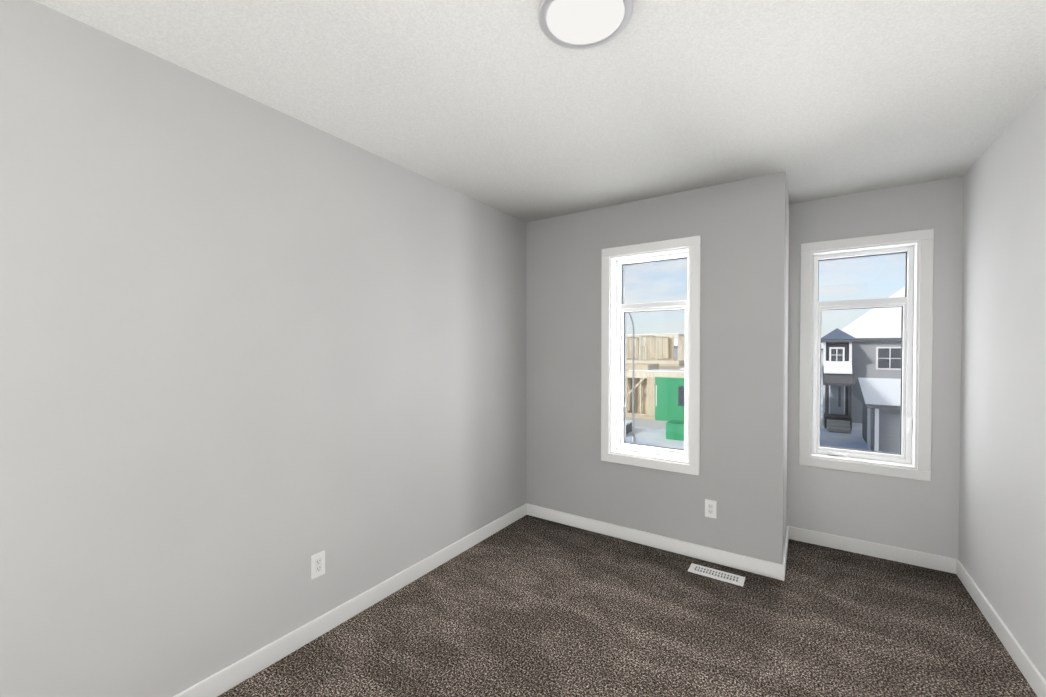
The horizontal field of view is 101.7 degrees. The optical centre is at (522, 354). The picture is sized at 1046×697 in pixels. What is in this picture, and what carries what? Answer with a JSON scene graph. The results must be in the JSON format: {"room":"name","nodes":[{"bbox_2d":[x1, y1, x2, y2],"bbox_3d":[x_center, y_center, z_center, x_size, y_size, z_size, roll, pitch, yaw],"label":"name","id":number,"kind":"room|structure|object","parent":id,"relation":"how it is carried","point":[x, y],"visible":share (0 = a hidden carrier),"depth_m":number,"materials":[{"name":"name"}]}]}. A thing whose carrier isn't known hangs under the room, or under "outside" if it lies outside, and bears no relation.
{"room":"empty bedroom","nodes":[
{"label":"empty bedroom","id":0,"kind":"room"},
{"bbox_2d":[0,0,525,696],"bbox_3d":[-1.181,0.139,1.937,0.200,2.440,4.450,0,1,34],"label":"wall","id":1,"kind":"structure","parent":0,"point":[254,356],"depth_m":1.68,"materials":[{"name":"grey paint"}]},
{"bbox_2d":[311,550,324,579],"bbox_3d":[-0.986,1.013,2.053,0.007,0.115,0.070,0,1,34],"label":"electrical outlet","id":2,"kind":"object","parent":1,"relation":"attached to","point":[317,564],"visible":1,"depth_m":2.05,"materials":[{"name":"white plastic"}]},
{"bbox_2d":[173,503,528,696],"bbox_3d":[-1.091,1.314,1.892,0.016,0.092,4.050,0,1,34],"label":"baseboard","id":3,"kind":"structure","parent":1,"relation":"attached to","point":[220,682],"depth_m":2.10,"materials":[{"name":"white wood"}]},
{"bbox_2d":[34,0,1045,222],"bbox_3d":[0.231,-1.174,1.387,3.140,0.200,5.130,0,1,34],"label":"ceiling","id":4,"kind":"structure","parent":0,"point":[509,107],"depth_m":1.69,"materials":[{"name":"white paint"}]},
{"bbox_2d":[538,0,632,48],"bbox_3d":[0.195,-1.064,1.334,0.292,0.018,0.292,0,1,34],"label":"recessed light","id":5,"kind":"object","parent":4,"relation":"in","point":[579,24],"visible":1,"depth_m":1.35,"materials":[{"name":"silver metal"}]},
{"bbox_2d":[218,515,1036,696],"bbox_3d":[0.231,1.491,1.421,3.140,0.250,5.130,0,1,34],"label":"floor","id":6,"kind":"structure","parent":0,"point":[528,606],"depth_m":2.08,"materials":[{"name":"carpet"}]},
{"bbox_2d":[688,563,744,586],"bbox_3d":[1.185,1.346,2.615,0.310,0.008,0.115,0,1,34],"label":"air vent register","id":7,"kind":"object","parent":6,"relation":"on","point":[718,574],"visible":1,"depth_m":2.61,"materials":[{"name":"white metal"}]},
{"bbox_2d":[526,172,786,563],"bbox_3d":[0.847,0.124,3.138,1.840,2.440,0.200,0,1,34],"label":"wall","id":8,"kind":"structure","parent":0,"point":[739,227],"depth_m":2.83,"materials":[{"name":"grey paint"}]},
{"bbox_2d":[601,235,700,475],"bbox_3d":[0.927,0.005,3.067,0.692,1.576,0.207,0,1,34],"label":"window","id":9,"kind":"structure","parent":8,"relation":"in","point":[616,447],"depth_m":3.08,"materials":[{"name":"white plastic"}]},
{"bbox_2d":[529,504,786,580],"bbox_3d":[0.806,1.299,3.052,1.823,0.092,0.013,0,1,34],"label":"baseboard","id":10,"kind":"structure","parent":8,"relation":"attached to","point":[749,564],"depth_m":2.92,"materials":[{"name":"white wood"}]},
{"bbox_2d":[705,499,716,518],"bbox_3d":[1.222,1.003,2.774,0.070,0.115,0.007,0,1,34],"label":"electrical outlet","id":11,"kind":"object","parent":8,"relation":"attached to","point":[710,508],"visible":1,"depth_m":2.77,"materials":[{"name":"white plastic"}]},
{"bbox_2d":[642,338,677,357],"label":"windows","id":12,"kind":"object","parent":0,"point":[676,346],"depth_m":93.76,"materials":[{"name":"grey glass"}]},
{"bbox_2d":[784,189,788,545],"bbox_3d":[1.774,0.125,3.049,0.200,2.440,0.680,0,1,34],"label":"wall jog","id":13,"kind":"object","parent":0,"point":[786,363],"visible":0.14,"depth_m":2.89,"materials":[{"name":"grey paint"}]},
{"bbox_2d":[783,526,792,558],"bbox_3d":[1.746,1.302,2.830,0.013,0.092,0.660,0,1,34],"label":"baseboard","id":14,"kind":"structure","parent":13,"relation":"attached to","point":[789,531],"depth_m":2.97,"materials":[{"name":"white wood"}]},
{"bbox_2d":[787,176,963,558],"bbox_3d":[2.364,0.126,2.943,0.900,2.440,0.200,0,1,34],"label":"wall","id":15,"kind":"structure","parent":0,"point":[915,515],"depth_m":2.77,"materials":[{"name":"grey paint"}]},
{"bbox_2d":[799,229,933,480],"bbox_3d":[2.332,0.001,2.947,0.696,1.586,0.207,0,1,34],"label":"window","id":16,"kind":"structure","parent":15,"relation":"in","point":[911,459],"depth_m":2.87,"materials":[{"name":"white plastic"}]},
{"bbox_2d":[793,527,954,572],"bbox_3d":[2.288,1.301,2.879,0.860,0.092,0.016,0,1,34],"label":"baseboard","id":17,"kind":"structure","parent":15,"relation":"attached to","point":[937,562],"depth_m":2.83,"materials":[{"name":"white wood"}]},
{"bbox_2d":[959,85,1045,679],"bbox_3d":[1.453,0.156,0.588,0.200,2.440,5.130,0,1,34],"label":"wall","id":18,"kind":"structure","parent":0,"point":[1002,523],"depth_m":2.00,"materials":[{"name":"grey paint"}]},
{"bbox_2d":[953,559,1045,696],"bbox_3d":[1.363,1.329,0.663,0.016,0.092,4.730,0,1,34],"label":"baseboard","id":19,"kind":"structure","parent":18,"relation":"attached to","point":[1021,659],"depth_m":1.99,"materials":[{"name":"white wood"}]},
{"label":"outside","id":20,"kind":"structure","parent":0,"visible":0},
{"bbox_2d":[626,386,867,449],"bbox_3d":[92.728,3.421,142.407,500.000,0.500,460.000,0,1,34],"label":"snow","id":21,"kind":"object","parent":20,"point":[674,444],"depth_m":23.82,"materials":[{"name":"white snow"}]},
{"bbox_2d":[628,313,635,442],"bbox_3d":[4.847,1.018,20.968,1.922,7.397,0.258,0,1,-32],"label":"street lamp","id":22,"kind":"object","parent":21,"relation":"on","point":[634,439],"depth_m":21.38,"materials":[{"name":"grey metal"}]},
{"bbox_2d":[626,363,683,429],"bbox_3d":[9.358,1.600,32.081,14.000,5.950,10.240,0,1,34],"label":"house","id":23,"kind":"structure","parent":21,"relation":"on","point":[641,402],"depth_m":26.84,"materials":[{"name":"beige wood"}]},
{"bbox_2d":[626,419,683,440],"bbox_3d":[6.106,4.221,24.631,6.500,0.900,3.300,0,1,34],"label":"pile","id":24,"kind":"object","parent":21,"relation":"on","point":[672,434],"depth_m":23.53,"materials":[{"name":"green"}]},
{"bbox_2d":[626,333,684,365],"bbox_3d":[11.812,1.003,52.681,17.200,6.620,11.240,0,1,34],"label":"house","id":25,"kind":"structure","parent":21,"relation":"on","point":[652,343],"depth_m":46.60,"materials":[{"name":"beige wood"}]},
{"bbox_2d":[821,343,822,385],"bbox_3d":[39.883,0.945,62.762,15.500,6.480,12.100,0,1,34],"label":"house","id":26,"kind":"structure","parent":21,"relation":"on","point":[822,364],"depth_m":57.24,"materials":[{"name":"white"}]},
{"bbox_2d":[821,328,856,433],"bbox_3d":[20.073,1.448,27.192,2.010,6.380,4.430,0,1,34],"label":"house","id":27,"kind":"structure","parent":21,"relation":"on","point":[835,379],"depth_m":27.27,"materials":[{"name":"grey"}]},
{"bbox_2d":[841,287,904,422],"bbox_3d":[27.805,-0.115,30.109,10.350,9.430,9.000,0,1,34],"label":"house","id":28,"kind":"structure","parent":21,"relation":"on","point":[858,350],"depth_m":28.48,"materials":[{"name":"grey"}]},
{"bbox_2d":[852,378,900,452],"bbox_3d":[20.144,2.963,20.112,6.850,3.530,6.900,0,1,34],"label":"garage","id":29,"kind":"structure","parent":21,"relation":"on","point":[878,413],"depth_m":19.39,"materials":[{"name":"grey"}]}
]}

